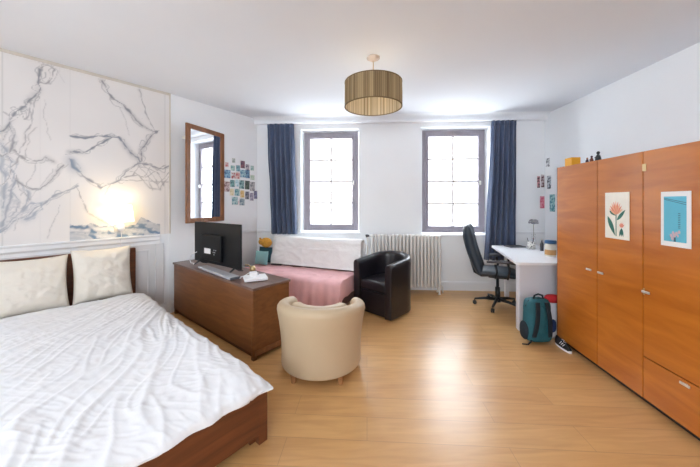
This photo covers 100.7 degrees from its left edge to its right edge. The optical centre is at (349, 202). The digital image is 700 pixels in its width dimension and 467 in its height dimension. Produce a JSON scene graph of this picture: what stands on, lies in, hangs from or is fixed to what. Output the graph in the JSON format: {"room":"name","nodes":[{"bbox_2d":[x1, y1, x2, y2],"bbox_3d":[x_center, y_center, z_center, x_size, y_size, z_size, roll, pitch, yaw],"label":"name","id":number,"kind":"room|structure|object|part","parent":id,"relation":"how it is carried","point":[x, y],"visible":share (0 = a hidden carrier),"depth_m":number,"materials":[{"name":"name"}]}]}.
{"room":"studio apartment","nodes":[
{"label":"studio apartment","id":0,"kind":"room"},
{"bbox_2d":[159,234,168,312],"bbox_3d":[-3.199,0.003,2.795,0.300,2.795,2.550,0,0,38],"label":"wall","id":1,"kind":"structure","parent":0,"point":[164,238],"depth_m":3.67,"materials":[{"name":"paint"}]},
{"bbox_2d":[0,234,159,258],"bbox_3d":[-3.104,0.444,2.637,0.046,0.112,2.420,0,0,38],"label":"trim","id":2,"kind":"structure","parent":1,"relation":"attached to","point":[10,251],"depth_m":2.97,"materials":[{"name":"paint"}]},
{"bbox_2d":[0,243,163,304],"bbox_3d":[-3.098,0.877,2.661,0.026,0.755,2.465,0,0,38],"label":"wall panel","id":3,"kind":"object","parent":1,"relation":"attached to","point":[149,257],"depth_m":3.50,"materials":[{"name":"paint"}]},
{"bbox_2d":[0,51,168,245],"bbox_3d":[-3.078,-0.498,2.697,0.001,1.771,2.545,0,0,38],"label":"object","id":4,"kind":"object","parent":1,"relation":"attached to","point":[74,145],"depth_m":3.00,"materials":[{"name":"stone"}]},
{"bbox_2d":[0,48,170,233],"bbox_3d":[-3.076,-0.503,2.697,0.014,1.782,2.548,0,0,38],"label":"trim","id":5,"kind":"structure","parent":1,"relation":"attached to","point":[1,49],"depth_m":3.33,"materials":[{"name":"white wood"}]},
{"bbox_2d":[107,205,133,246],"bbox_3d":[-2.525,0.610,3.194,0.252,1.179,0.239,0,0,38],"label":"wall lamp","id":6,"kind":"object","parent":1,"relation":"attached to","point":[117,213],"visible":0.94,"depth_m":3.12,"materials":[{"name":"beige fabric"}]},
{"bbox_3d":[-2.519,0.114,3.190,0.239,0.185,0.239,0,0,38],"label":"lamp shade","id":7,"kind":"part","parent":6,"relation":"part of","materials":[{"name":"beige fabric"}]},
{"bbox_2d":[159,302,166,311],"bbox_3d":[-3.090,1.327,2.677,0.018,0.145,2.500,0,0,38],"label":"baseboard","id":8,"kind":"structure","parent":1,"relation":"attached to","point":[164,305],"depth_m":3.63,"materials":[{"name":"paint"}]},
{"bbox_2d":[169,94,256,312],"bbox_3d":[-2.027,0.003,4.389,0.300,2.795,1.478,0,0,33],"label":"wall","id":9,"kind":"structure","parent":0,"point":[239,131],"depth_m":4.09,"materials":[{"name":"paint"}]},
{"bbox_2d":[170,300,173,312],"bbox_3d":[-1.915,1.327,4.269,0.018,0.145,1.358,0,0,33],"label":"baseboard","id":10,"kind":"structure","parent":9,"relation":"attached to","point":[171,302],"depth_m":3.71,"materials":[{"name":"paint"}]},
{"bbox_2d":[182,122,223,223],"bbox_3d":[-2.005,-0.380,3.989,0.100,1.280,0.659,0,0,18],"label":"wall mirror","id":11,"kind":"object","parent":9,"relation":"attached to","point":[204,148],"visible":1,"depth_m":3.93,"materials":[{"name":"brown wood"}]},
{"bbox_2d":[224,181,229,191],"bbox_3d":[-1.859,-0.249,4.368,0.004,0.166,0.117,0,-1,33],"label":"print","id":12,"kind":"object","parent":9,"relation":"attached to","point":[226,183],"visible":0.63,"depth_m":4.37,"materials":[{"name":"paper"}]},
{"bbox_2d":[224,169,230,178],"bbox_3d":[-1.853,-0.439,4.378,0.003,0.139,0.123,0,0,33],"label":"print","id":13,"kind":"object","parent":9,"relation":"attached to","point":[227,173],"visible":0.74,"depth_m":4.38,"materials":[{"name":"paper"}]},
{"bbox_2d":[229,188,233,195],"bbox_3d":[-1.810,-0.168,4.443,0.004,0.117,0.082,0,0,33],"label":"print","id":14,"kind":"object","parent":9,"relation":"attached to","point":[231,193],"visible":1,"depth_m":4.44,"materials":[{"name":"paper"}]},
{"bbox_2d":[230,179,234,186],"bbox_3d":[-1.805,-0.300,4.451,0.003,0.125,0.097,0,0,33],"label":"print","id":15,"kind":"object","parent":9,"relation":"attached to","point":[232,181],"visible":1,"depth_m":4.45,"materials":[{"name":"paper"}]},
{"bbox_2d":[231,172,235,178],"bbox_3d":[-1.796,-0.422,4.465,0.003,0.111,0.092,0,0,33],"label":"print","id":16,"kind":"object","parent":9,"relation":"attached to","point":[233,176],"visible":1,"depth_m":4.46,"materials":[{"name":"paper"}]},
{"bbox_2d":[231,197,237,204],"bbox_3d":[-1.783,-0.034,4.486,0.003,0.136,0.121,0,0,33],"label":"print","id":17,"kind":"object","parent":9,"relation":"attached to","point":[234,200],"visible":1,"depth_m":4.48,"materials":[{"name":"paper"}]},
{"bbox_2d":[235,179,238,186],"bbox_3d":[-1.760,-0.309,4.521,0.004,0.120,0.080,0,1,33],"label":"print","id":18,"kind":"object","parent":9,"relation":"attached to","point":[236,180],"visible":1,"depth_m":4.52,"materials":[{"name":"paper"}]},
{"bbox_2d":[234,188,239,195],"bbox_3d":[-1.760,-0.166,4.521,0.003,0.123,0.106,0,0,33],"label":"print","id":19,"kind":"object","parent":9,"relation":"attached to","point":[236,191],"visible":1,"depth_m":4.51,"materials":[{"name":"paper"}]},
{"bbox_2d":[235,172,239,178],"bbox_3d":[-1.753,-0.428,4.531,0.004,0.110,0.086,0,0,33],"label":"print","id":20,"kind":"object","parent":9,"relation":"attached to","point":[237,174],"visible":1,"depth_m":4.52,"materials":[{"name":"paper"}]},
{"bbox_2d":[239,198,244,205],"bbox_3d":[-1.712,-0.017,4.595,0.003,0.124,0.108,0,0,33],"label":"print","id":21,"kind":"object","parent":9,"relation":"attached to","point":[242,200],"visible":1,"depth_m":4.60,"materials":[{"name":"paper"}]},
{"bbox_2d":[239,180,244,188],"bbox_3d":[-1.714,-0.292,4.591,0.003,0.151,0.107,0,0,33],"label":"print","id":22,"kind":"object","parent":9,"relation":"attached to","point":[241,182],"visible":1,"depth_m":4.59,"materials":[{"name":"paper"}]},
{"bbox_2d":[240,190,244,197],"bbox_3d":[-1.709,-0.143,4.600,0.003,0.129,0.092,0,0,33],"label":"print","id":23,"kind":"object","parent":9,"relation":"attached to","point":[242,192],"visible":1,"depth_m":4.60,"materials":[{"name":"paper"}]},
{"bbox_2d":[240,160,244,168],"bbox_3d":[-1.704,-0.610,4.606,0.004,0.131,0.094,0,0,33],"label":"print","id":24,"kind":"object","parent":9,"relation":"attached to","point":[242,163],"visible":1,"depth_m":4.60,"materials":[{"name":"paper"}]},
{"bbox_2d":[240,169,245,177],"bbox_3d":[-1.702,-0.466,4.611,0.003,0.140,0.122,0,0,33],"label":"print","id":25,"kind":"object","parent":9,"relation":"attached to","point":[242,171],"visible":1,"depth_m":4.61,"materials":[{"name":"paper"}]},
{"bbox_2d":[244,180,249,189],"bbox_3d":[-1.657,-0.289,4.679,0.003,0.156,0.108,0,0,33],"label":"print","id":26,"kind":"object","parent":9,"relation":"attached to","point":[247,182],"visible":1,"depth_m":4.68,"materials":[{"name":"paper"}]},
{"bbox_2d":[245,191,249,199],"bbox_3d":[-1.659,-0.122,4.677,0.004,0.138,0.091,0,-1,33],"label":"print","id":27,"kind":"object","parent":9,"relation":"attached to","point":[247,193],"visible":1,"depth_m":4.68,"materials":[{"name":"paper"}]},
{"bbox_2d":[245,169,249,178],"bbox_3d":[-1.653,-0.469,4.686,0.004,0.154,0.092,0,2,33],"label":"print","id":28,"kind":"object","parent":9,"relation":"attached to","point":[247,171],"visible":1,"depth_m":4.68,"materials":[{"name":"paper"}]},
{"bbox_2d":[242,230,256,233],"bbox_3d":[-1.662,0.470,4.658,0.020,0.050,0.409,0,0,33],"label":"trim","id":29,"kind":"structure","parent":9,"relation":"attached to","point":[248,231],"depth_m":4.70,"materials":[{"name":"paint"}]},
{"bbox_2d":[249,192,253,200],"bbox_3d":[-1.612,-0.102,4.749,0.004,0.140,0.088,0,1,33],"label":"print","id":30,"kind":"object","parent":9,"relation":"attached to","point":[251,198],"visible":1,"depth_m":4.75,"materials":[{"name":"paper"}]},
{"bbox_2d":[250,181,254,191],"bbox_3d":[-1.602,-0.271,4.763,0.003,0.167,0.108,0,0,33],"label":"print","id":31,"kind":"object","parent":9,"relation":"attached to","point":[252,184],"visible":1,"depth_m":4.76,"materials":[{"name":"paper"}]},
{"bbox_2d":[253,190,256,198],"bbox_3d":[-1.569,-0.135,4.815,0.003,0.150,0.087,0,0,33],"label":"print","id":32,"kind":"object","parent":9,"relation":"attached to","point":[255,191],"visible":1,"depth_m":4.81,"materials":[{"name":"paper"}]},
{"bbox_2d":[0,0,699,117],"bbox_3d":[-0.456,-1.470,1.652,7.728,0.150,7.184,0,0,0],"label":"ceiling","id":33,"kind":"structure","parent":0,"point":[249,58],"depth_m":2.55,"materials":[{"name":"paint"}]},
{"bbox_2d":[344,54,402,115],"bbox_3d":[0.223,-1.156,2.780,0.554,0.478,0.554,0,0,0],"label":"pendant lamp","id":34,"kind":"object","parent":33,"relation":"hanging from","point":[373,92],"visible":1,"depth_m":2.60,"materials":[{"name":"fabric"}]},
{"bbox_3d":[0.223,-1.034,2.780,0.550,0.228,0.551,0,0,0],"label":"lamp shade","id":35,"kind":"part","parent":34,"relation":"part of","materials":[{"name":"beige fabric"}]},
{"bbox_2d":[257,121,544,281],"bbox_3d":[0.773,0.003,4.917,5.235,2.795,0.420,0,0,3],"label":"wall","id":36,"kind":"structure","parent":0,"point":[390,154],"depth_m":4.71,"materials":[{"name":"paint"}]},
{"bbox_2d":[258,230,270,232],"bbox_3d":[-1.237,0.470,4.815,0.594,0.050,0.020,0,0,3],"label":"trim","id":37,"kind":"structure","parent":36,"relation":"attached to","point":[259,231],"depth_m":4.82,"materials":[{"name":"paint"}]},
{"bbox_2d":[267,124,296,233],"bbox_3d":[-1.098,-0.387,4.679,0.486,1.774,0.110,0,0,3],"label":"curtain","id":38,"kind":"object","parent":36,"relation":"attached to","point":[281,140],"visible":1,"depth_m":4.67,"materials":[{"name":"blue fabric"}]},
{"bbox_2d":[298,132,360,233],"bbox_3d":[-0.329,-0.348,4.879,1.032,1.715,0.285,0,0,3],"label":"window","id":39,"kind":"structure","parent":36,"relation":"in","point":[308,137],"depth_m":4.95,"materials":[{"name":"grey paint"}]},
{"bbox_3d":[-0.331,0.496,4.844,1.032,0.027,0.215,0,0,3],"label":"sill","id":40,"kind":"part","parent":39,"relation":"part of","materials":[{"name":"paint"}]},
{"bbox_3d":[-0.323,-0.368,4.970,0.816,1.559,0.062,0,0,3],"label":"sash","id":41,"kind":"part","parent":39,"relation":"part of","materials":[{"name":"grey paint"}]},
{"bbox_2d":[252,111,551,124],"bbox_3d":[0.755,-1.345,4.622,4.675,0.100,0.170,0,0,3],"label":"trim","id":42,"kind":"structure","parent":36,"relation":"attached to","point":[258,120],"depth_m":4.61,"materials":[{"name":"paint"}]},
{"bbox_2d":[261,118,542,123],"bbox_3d":[0.752,-1.290,4.568,4.395,0.019,0.033,0,0,3],"label":"rail","id":43,"kind":"object","parent":36,"relation":"attached to","point":[507,118],"visible":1,"depth_m":4.55,"materials":[{"name":"paint"}]},
{"bbox_2d":[484,120,516,260],"bbox_3d":[2.324,-0.197,4.476,0.476,2.154,0.107,0,0,3],"label":"curtain","id":44,"kind":"object","parent":43,"relation":"hanging from","point":[501,197],"visible":0.94,"depth_m":4.46,"materials":[{"name":"blue fabric"}]},
{"bbox_2d":[421,130,484,236],"bbox_3d":[1.714,-0.341,4.759,1.130,1.748,0.285,0,0,3],"label":"window","id":45,"kind":"structure","parent":36,"relation":"in","point":[480,134],"depth_m":4.83,"materials":[{"name":"grey paint"}]},
{"bbox_3d":[1.711,0.520,4.724,1.130,0.027,0.215,0,0,3],"label":"sill","id":46,"kind":"part","parent":45,"relation":"part of","materials":[{"name":"paint"}]},
{"bbox_2d":[411,281,515,291],"bbox_3d":[0.760,1.327,4.698,4.595,0.145,0.018,0,0,3],"label":"baseboard","id":47,"kind":"structure","parent":36,"relation":"attached to","point":[447,285],"depth_m":4.62,"materials":[{"name":"paint"}]},
{"bbox_2d":[516,231,544,233],"bbox_3d":[2.722,0.470,4.582,0.684,0.050,0.021,0,0,3],"label":"trim","id":48,"kind":"structure","parent":36,"relation":"attached to","point":[517,232],"depth_m":4.57,"materials":[{"name":"paint"}]},
{"bbox_2d":[537,176,539,187],"bbox_3d":[2.974,-0.332,4.575,0.049,0.189,0.003,0,0,3],"label":"print","id":49,"kind":"object","parent":36,"relation":"attached to","point":[538,177],"visible":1,"depth_m":4.57,"materials":[{"name":"paper"}]},
{"bbox_2d":[540,196,544,208],"bbox_3d":[3.030,-0.012,4.572,0.076,0.197,0.003,0,0,3],"label":"print","id":50,"kind":"object","parent":36,"relation":"attached to","point":[542,198],"visible":1,"depth_m":4.57,"materials":[{"name":"paper"}]},
{"bbox_2d":[541,174,544,187],"bbox_3d":[3.036,-0.347,4.572,0.058,0.205,0.003,0,0,3],"label":"print","id":51,"kind":"object","parent":36,"relation":"attached to","point":[542,175],"visible":1,"depth_m":4.57,"materials":[{"name":"paper"}]},
{"bbox_2d":[170,290,699,466],"bbox_3d":[-0.456,1.460,1.652,7.728,0.120,7.184,0,0,0],"label":"floor","id":52,"kind":"structure","parent":0,"point":[451,380],"depth_m":2.00,"materials":[{"name":"brown wood"}]},
{"bbox_2d":[0,247,266,466],"bbox_3d":[-1.976,0.958,1.970,2.622,0.885,1.502,0,0,40],"label":"bed","id":53,"kind":"object","parent":52,"relation":"on","point":[209,446],"visible":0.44,"depth_m":1.54,"materials":[{"name":"brown wood"}]},
{"bbox_3d":[-2.969,0.938,2.787,0.050,0.845,1.500,0,0,40],"label":"headboard","id":54,"kind":"part","parent":53,"relation":"part of","materials":[{"name":"brown wood"}]},
{"bbox_3d":[-0.981,1.226,1.147,0.035,0.237,1.500,0,0,40],"label":"footboard","id":55,"kind":"part","parent":53,"relation":"part of","materials":[{"name":"brown wood"}]},
{"bbox_3d":[-0.519,1.253,1.705,0.036,0.294,0.057,0,0,40],"label":"corner post","id":56,"kind":"part","parent":53,"relation":"part of","materials":[{"name":"brown wood"}]},
{"bbox_3d":[-1.970,1.181,1.963,2.500,0.163,1.410,0,0,39],"label":"mattress","id":57,"kind":"object","parent":53,"relation":"on","visible":0},
{"bbox_2d":[0,254,69,318],"bbox_3d":[-2.879,0.751,2.619,0.246,0.495,0.496,0,0,39],"label":"pillow","id":58,"kind":"object","parent":57,"relation":"on","point":[26,286],"visible":0.98,"depth_m":2.58,"materials":[{"name":"beige fabric"}]},
{"bbox_2d":[70,245,132,304],"bbox_3d":[-2.559,0.734,3.009,0.240,0.528,0.485,0,0,40],"label":"pillow","id":59,"kind":"object","parent":57,"relation":"on","point":[105,273],"visible":0.98,"depth_m":2.93,"materials":[{"name":"beige fabric"}]},
{"bbox_2d":[0,293,272,466],"bbox_3d":[-1.837,1.058,1.858,2.324,0.228,1.575,0,0,40],"label":"duvet","id":60,"kind":"object","parent":57,"relation":"on","point":[117,381],"visible":1,"depth_m":1.65,"materials":[{"name":"white fabric"}]},
{"bbox_2d":[173,259,290,361],"bbox_3d":[-1.408,1.076,3.280,1.800,0.648,0.447,0,0,39],"label":"dresser","id":61,"kind":"object","parent":52,"relation":"on","point":[240,313],"visible":0.73,"depth_m":2.81,"materials":[{"name":"brown wood"}]},
{"bbox_2d":[189,221,242,272],"bbox_3d":[-1.552,0.490,3.363,1.019,0.524,0.155,0,0,35],"label":"television","id":62,"kind":"object","parent":61,"relation":"on","point":[220,244],"visible":0.99,"depth_m":3.24,"materials":[{"name":"black plastic"}]},
{"bbox_2d":[198,265,239,279],"bbox_3d":[-1.423,0.739,3.110,0.800,0.026,0.108,0,0,42],"label":"soundbar","id":63,"kind":"object","parent":61,"relation":"on","point":[218,272],"visible":1,"depth_m":3.03,"materials":[{"name":"grey plastic"}]},
{"bbox_2d":[245,264,255,270],"bbox_3d":[-1.126,0.723,3.263,0.175,0.058,0.068,0,0,39],"label":"ornament","id":64,"kind":"object","parent":61,"relation":"on","point":[252,268],"visible":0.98,"depth_m":3.21,"materials":[{"name":"gold metal"}]},
{"bbox_2d":[243,273,267,281],"bbox_3d":[-0.927,0.734,2.840,0.215,0.036,0.170,0,0,-25],"label":"router","id":65,"kind":"object","parent":61,"relation":"on","point":[261,277],"visible":0.97,"depth_m":2.79,"materials":[{"name":"white plastic"}]},
{"bbox_2d":[249,271,258,276],"bbox_3d":[-0.940,0.696,2.845,0.085,0.040,0.070,0,0,-25],"label":"power adapter","id":66,"kind":"object","parent":65,"relation":"on","point":[252,273],"visible":1,"depth_m":2.82,"materials":[{"name":"white plastic"}]},
{"bbox_3d":[-0.718,1.337,2.717,0.010,0.045,0.379,0,0,39],"label":"rail","id":67,"kind":"part","parent":61,"relation":"part of","materials":[{"name":"wood"}]},
{"bbox_2d":[282,264,353,303],"bbox_3d":[-0.718,0.971,4.143,1.540,0.859,0.710,0,0,22],"label":"sofa","id":68,"kind":"object","parent":52,"relation":"on","point":[350,296],"visible":0.06,"depth_m":4.01,"materials":[{"name":"fabric"}]},
{"bbox_2d":[259,247,271,262],"bbox_3d":[-1.347,0.825,4.629,0.261,0.249,0.097,0,0,23],"label":"cushion","id":69,"kind":"object","parent":68,"relation":"on","point":[269,249],"visible":0.43,"depth_m":4.58,"materials":[{"name":"teal fabric"}]},
{"bbox_2d":[259,238,271,246],"bbox_3d":[-1.338,0.626,4.585,0.200,0.159,0.174,0,0,22],"label":"plush toy","id":70,"kind":"object","parent":69,"relation":"on","point":[265,242],"visible":1,"depth_m":4.55,"materials":[{"name":"fabric"}]},
{"bbox_2d":[245,264,353,305],"bbox_3d":[-0.764,1.140,3.999,1.626,0.405,0.642,0,0,22],"label":"throw","id":71,"kind":"object","parent":68,"relation":"on","point":[310,286],"visible":0.55,"depth_m":3.66,"materials":[{"name":"pink fabric"}]},
{"bbox_2d":[255,250,268,264],"bbox_3d":[-1.355,0.840,4.449,0.230,0.207,0.109,0,0,23],"label":"cushion","id":72,"kind":"object","parent":71,"relation":"on","point":[261,257],"visible":1,"depth_m":4.41,"materials":[{"name":"teal fabric"}]},
{"bbox_2d":[270,235,364,270],"bbox_3d":[-0.517,0.729,4.342,1.478,0.440,0.272,0,0,22],"label":"throw","id":73,"kind":"object","parent":68,"relation":"on","point":[329,253],"visible":0.98,"depth_m":4.25,"materials":[{"name":"white fabric"}]},
{"bbox_3d":[-0.507,0.769,4.345,1.300,0.456,0.175,0,0,22],"label":"backrest","id":74,"kind":"part","parent":68,"relation":"part of","materials":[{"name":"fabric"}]},
{"bbox_2d":[277,296,364,384],"bbox_3d":[-0.250,1.100,2.416,0.750,0.600,0.572,0,0,3],"label":"tub chair","id":75,"kind":"object","parent":52,"relation":"on","point":[319,343],"visible":1,"depth_m":2.20,"materials":[{"name":"beige leather"}]},
{"bbox_3d":[-0.441,1.369,2.262,0.048,0.063,0.047,0,0,3],"label":"leg","id":76,"kind":"part","parent":75,"relation":"part of","materials":[{"name":"brown wood"}]},
{"bbox_3d":[-0.076,1.369,2.244,0.048,0.063,0.047,0,0,3],"label":"leg","id":77,"kind":"part","parent":75,"relation":"part of","materials":[{"name":"brown wood"}]},
{"bbox_2d":[354,251,410,320],"bbox_3d":[0.484,1.032,3.817,0.616,0.735,0.638,0,0,44],"label":"tub chair","id":78,"kind":"object","parent":52,"relation":"on","point":[382,279],"visible":0.94,"depth_m":3.62,"materials":[{"name":"black leather"}]},
{"bbox_2d":[361,273,384,293],"bbox_3d":[0.452,1.035,3.784,0.402,0.130,0.516,0,0,44],"label":"seat cushion","id":79,"kind":"object","parent":78,"relation":"on","point":[374,283],"depth_m":3.65,"materials":[{"name":"black leather"}]},
{"bbox_3d":[0.457,1.241,3.789,0.398,0.278,0.499,0,0,44],"label":"panel","id":80,"kind":"part","parent":78,"relation":"part of","materials":[{"name":"black leather"}]},
{"bbox_2d":[366,234,442,294],"bbox_3d":[0.846,0.945,4.532,1.208,0.910,0.162,0,0,3],"label":"radiator","id":81,"kind":"object","parent":52,"relation":"on","point":[424,251],"visible":0.66,"depth_m":4.46,"materials":[{"name":"metal"}]},
{"bbox_2d":[463,223,515,312],"bbox_3d":[1.930,0.850,3.967,0.723,1.100,0.618,0,0,28],"label":"office chair","id":82,"kind":"object","parent":52,"relation":"on","point":[495,271],"visible":0.96,"depth_m":3.88,"materials":[{"name":"fabric"}]},
{"bbox_3d":[1.730,0.630,4.074,0.268,0.660,0.490,0,0,28],"label":"backrest","id":83,"kind":"part","parent":82,"relation":"part of","materials":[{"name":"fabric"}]},
{"bbox_3d":[1.852,1.307,3.986,0.258,0.061,0.046,0,0,21],"label":"arm","id":84,"kind":"part","parent":82,"relation":"part of","materials":[{"name":"black plastic"}]},
{"bbox_3d":[1.901,1.307,3.807,0.046,0.061,0.258,0,0,39],"label":"arm","id":85,"kind":"part","parent":82,"relation":"part of","materials":[{"name":"black plastic"}]},
{"bbox_3d":[2.000,0.925,3.930,0.480,0.100,0.490,0,0,28],"label":"seat","id":86,"kind":"part","parent":82,"relation":"part of","materials":[{"name":"fabric"}]},
{"bbox_3d":[1.929,0.868,3.673,0.188,0.232,0.089,0,0,28],"label":"armrest","id":87,"kind":"part","parent":82,"relation":"part of","materials":[{"name":"black plastic"}]},
{"bbox_3d":[2.151,1.307,3.975,0.258,0.061,0.046,0,0,-17],"label":"arm","id":88,"kind":"part","parent":82,"relation":"part of","materials":[{"name":"black plastic"}]},
{"bbox_3d":[2.090,1.307,3.800,0.046,0.061,0.258,0,0,-35],"label":"arm","id":89,"kind":"part","parent":82,"relation":"part of","materials":[{"name":"black plastic"}]},
{"bbox_2d":[492,245,556,330],"bbox_3d":[2.377,1.022,3.764,1.125,0.757,1.307,0,0,0],"label":"desk","id":90,"kind":"object","parent":52,"relation":"on","point":[536,272],"visible":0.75,"depth_m":3.17,"materials":[{"name":"white laminate"}]},
{"bbox_3d":[2.335,1.036,4.325,0.050,0.727,0.050,0,0,0],"label":"leg","id":91,"kind":"part","parent":90,"relation":"part of","materials":[{"name":"white laminate"}]},
{"bbox_2d":[504,245,525,247],"bbox_3d":[2.420,0.635,4.260,0.240,0.014,0.170,0,0,-6],"label":"notebook","id":92,"kind":"object","parent":90,"relation":"on","point":[510,246],"visible":1,"depth_m":4.19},
{"bbox_2d":[527,238,535,248],"bbox_3d":[2.540,0.567,4.060,0.104,0.151,0.104,0,0,0],"label":"pot","id":93,"kind":"object","parent":90,"relation":"on","point":[530,244],"visible":1,"depth_m":4.02,"materials":[{"name":"ceramic"}]},
{"bbox_2d":[528,219,538,240],"bbox_3d":[2.670,0.438,4.220,0.138,0.408,0.136,0,0,0],"label":"desk lamp","id":94,"kind":"object","parent":90,"relation":"on","point":[535,221],"visible":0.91,"depth_m":4.20,"materials":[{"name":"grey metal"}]},
{"bbox_3d":[2.365,1.036,3.212,1.032,0.727,0.099,0,0,1],"label":"panel","id":95,"kind":"part","parent":90,"relation":"part of","materials":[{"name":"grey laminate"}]},
{"bbox_2d":[540,239,543,250],"bbox_3d":[2.580,0.562,3.900,0.042,0.160,0.042,0,0,0],"label":"bottle","id":96,"kind":"object","parent":90,"relation":"on","point":[541,243],"visible":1,"depth_m":3.88,"materials":[{"name":"metal"}]},
{"bbox_2d":[544,240,556,256],"bbox_3d":[2.420,0.546,3.500,0.122,0.192,0.122,0,0,0],"label":"jar","id":97,"kind":"object","parent":90,"relation":"on","point":[550,245],"visible":1,"depth_m":3.46,"materials":[{"name":"ceramic"}]},
{"bbox_3d":[2.420,0.469,3.500,0.122,0.036,0.122,0,0,0],"label":"lid","id":98,"kind":"part","parent":97,"relation":"part of","materials":[{"name":"blue plastic"}]},
{"bbox_2d":[520,293,552,344],"bbox_3d":[1.851,1.149,2.913,0.319,0.490,0.189,0,0,-2],"label":"backpack","id":99,"kind":"object","parent":52,"relation":"on","point":[536,325],"visible":1,"depth_m":2.85,"materials":[{"name":"teal fabric"}]},
{"bbox_2d":[544,294,556,337],"bbox_3d":[2.130,1.177,3.041,0.202,0.435,0.118,0,0,3],"label":"shopping bag","id":100,"kind":"object","parent":52,"relation":"on","point":[552,298],"visible":0.29,"depth_m":3.00,"materials":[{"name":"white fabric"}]},
{"bbox_3d":[2.088,1.270,3.002,0.090,0.140,0.035,0,0,3],"label":"blue panel","id":101,"kind":"part","parent":100,"relation":"part of","materials":[{"name":"blue fabric"}]},
{"bbox_2d":[555,335,571,353],"bbox_3d":[2.052,1.355,2.792,0.058,0.091,0.212,0,0,2],"label":"shoe","id":102,"kind":"object","parent":52,"relation":"on","point":[559,342],"visible":1,"depth_m":2.77,"materials":[{"name":"black fabric"}]},
{"bbox_2d":[557,141,699,440],"bbox_3d":[2.303,0.521,2.041,0.580,1.758,1.775,0,0,4],"label":"wardrobe","id":103,"kind":"object","parent":52,"relation":"on","point":[631,308],"visible":0.98,"depth_m":2.05,"materials":[{"name":"orange wood"}]},
{"bbox_2d":[565,157,580,165],"bbox_3d":[2.161,-0.398,2.815,0.080,0.078,0.100,0,0,4],"label":"box","id":104,"kind":"object","parent":103,"relation":"on","point":[573,160],"visible":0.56,"depth_m":2.77,"materials":[{"name":"yellow cardboard"}]},
{"bbox_3d":[2.089,0.495,2.678,0.018,1.705,0.518,0,0,4],"label":"door","id":105,"kind":"part","parent":103,"relation":"part of","materials":[{"name":"orange wood"}]},
{"bbox_2d":[595,151,600,160],"bbox_3d":[2.115,-0.400,2.471,0.045,0.082,0.050,0,0,4],"label":"figurine","id":106,"kind":"object","parent":103,"relation":"on","point":[598,157],"visible":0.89,"depth_m":2.46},
{"bbox_2d":[605,192,629,240],"bbox_3d":[2.040,0.097,2.219,0.007,0.356,0.217,0,0,4],"label":"poster","id":107,"kind":"object","parent":103,"relation":"attached to","point":[617,204],"visible":1,"depth_m":2.21,"materials":[{"name":"white paper"}]},
{"bbox_3d":[2.054,0.495,2.213,0.018,1.705,0.403,0,0,4],"label":"door","id":108,"kind":"part","parent":103,"relation":"part of","materials":[{"name":"orange wood"}]},
{"bbox_3d":[2.023,1.206,1.800,0.018,0.284,0.412,0,0,4],"label":"drawer","id":109,"kind":"part","parent":103,"relation":"part of","materials":[{"name":"orange wood"}]},
{"bbox_3d":[2.023,0.349,1.800,0.018,1.413,0.412,0,0,4],"label":"door","id":110,"kind":"part","parent":103,"relation":"part of","materials":[{"name":"orange wood"}]},
{"bbox_2d":[661,191,691,248],"bbox_3d":[2.008,0.100,1.790,0.007,0.343,0.176,0,0,4],"label":"poster","id":111,"kind":"object","parent":103,"relation":"attached to","point":[676,206],"visible":1,"depth_m":1.78,"materials":[{"name":"paper"}]},
{"bbox_3d":[1.999,1.082,1.727,0.020,0.016,0.056,0,0,4],"label":"handle","id":112,"kind":"part","parent":103,"relation":"part of","materials":[{"name":"metal"}]},
{"bbox_2d":[545,42,699,247],"bbox_3d":[3.158,0.003,1.433,0.300,2.795,6.473,0,0,1],"label":"wall","id":113,"kind":"structure","parent":0,"point":[656,106],"depth_m":3.13,"materials":[{"name":"paint"}]},
{"bbox_2d":[546,158,549,166],"bbox_3d":[3.070,-0.628,4.498,0.004,0.140,0.089,0,0,1],"label":"print","id":114,"kind":"object","parent":113,"relation":"attached to","point":[547,159],"visible":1,"depth_m":4.49,"materials":[{"name":"paper"}]},
{"bbox_2d":[547,175,550,188],"bbox_3d":[3.070,-0.320,4.470,0.004,0.208,0.097,0,0,1],"label":"print","id":115,"kind":"object","parent":113,"relation":"attached to","point":[549,176],"visible":1,"depth_m":4.46,"materials":[{"name":"paper"}]},
{"bbox_2d":[549,194,555,211],"bbox_3d":[3.068,0.000,4.396,0.003,0.273,0.134,0,0,1],"label":"print","id":116,"kind":"object","parent":113,"relation":"attached to","point":[552,197],"visible":1,"depth_m":4.39,"materials":[{"name":"paper"}]},
{"label":"outside","id":117,"kind":"structure","parent":0,"visible":0},
{"bbox_2d":[311,135,476,229],"bbox_3d":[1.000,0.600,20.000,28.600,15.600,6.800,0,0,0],"label":"window panes","id":118,"kind":"structure","parent":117,"point":[438,147],"depth_m":17.00,"materials":[{"name":"glass"}]}
]}

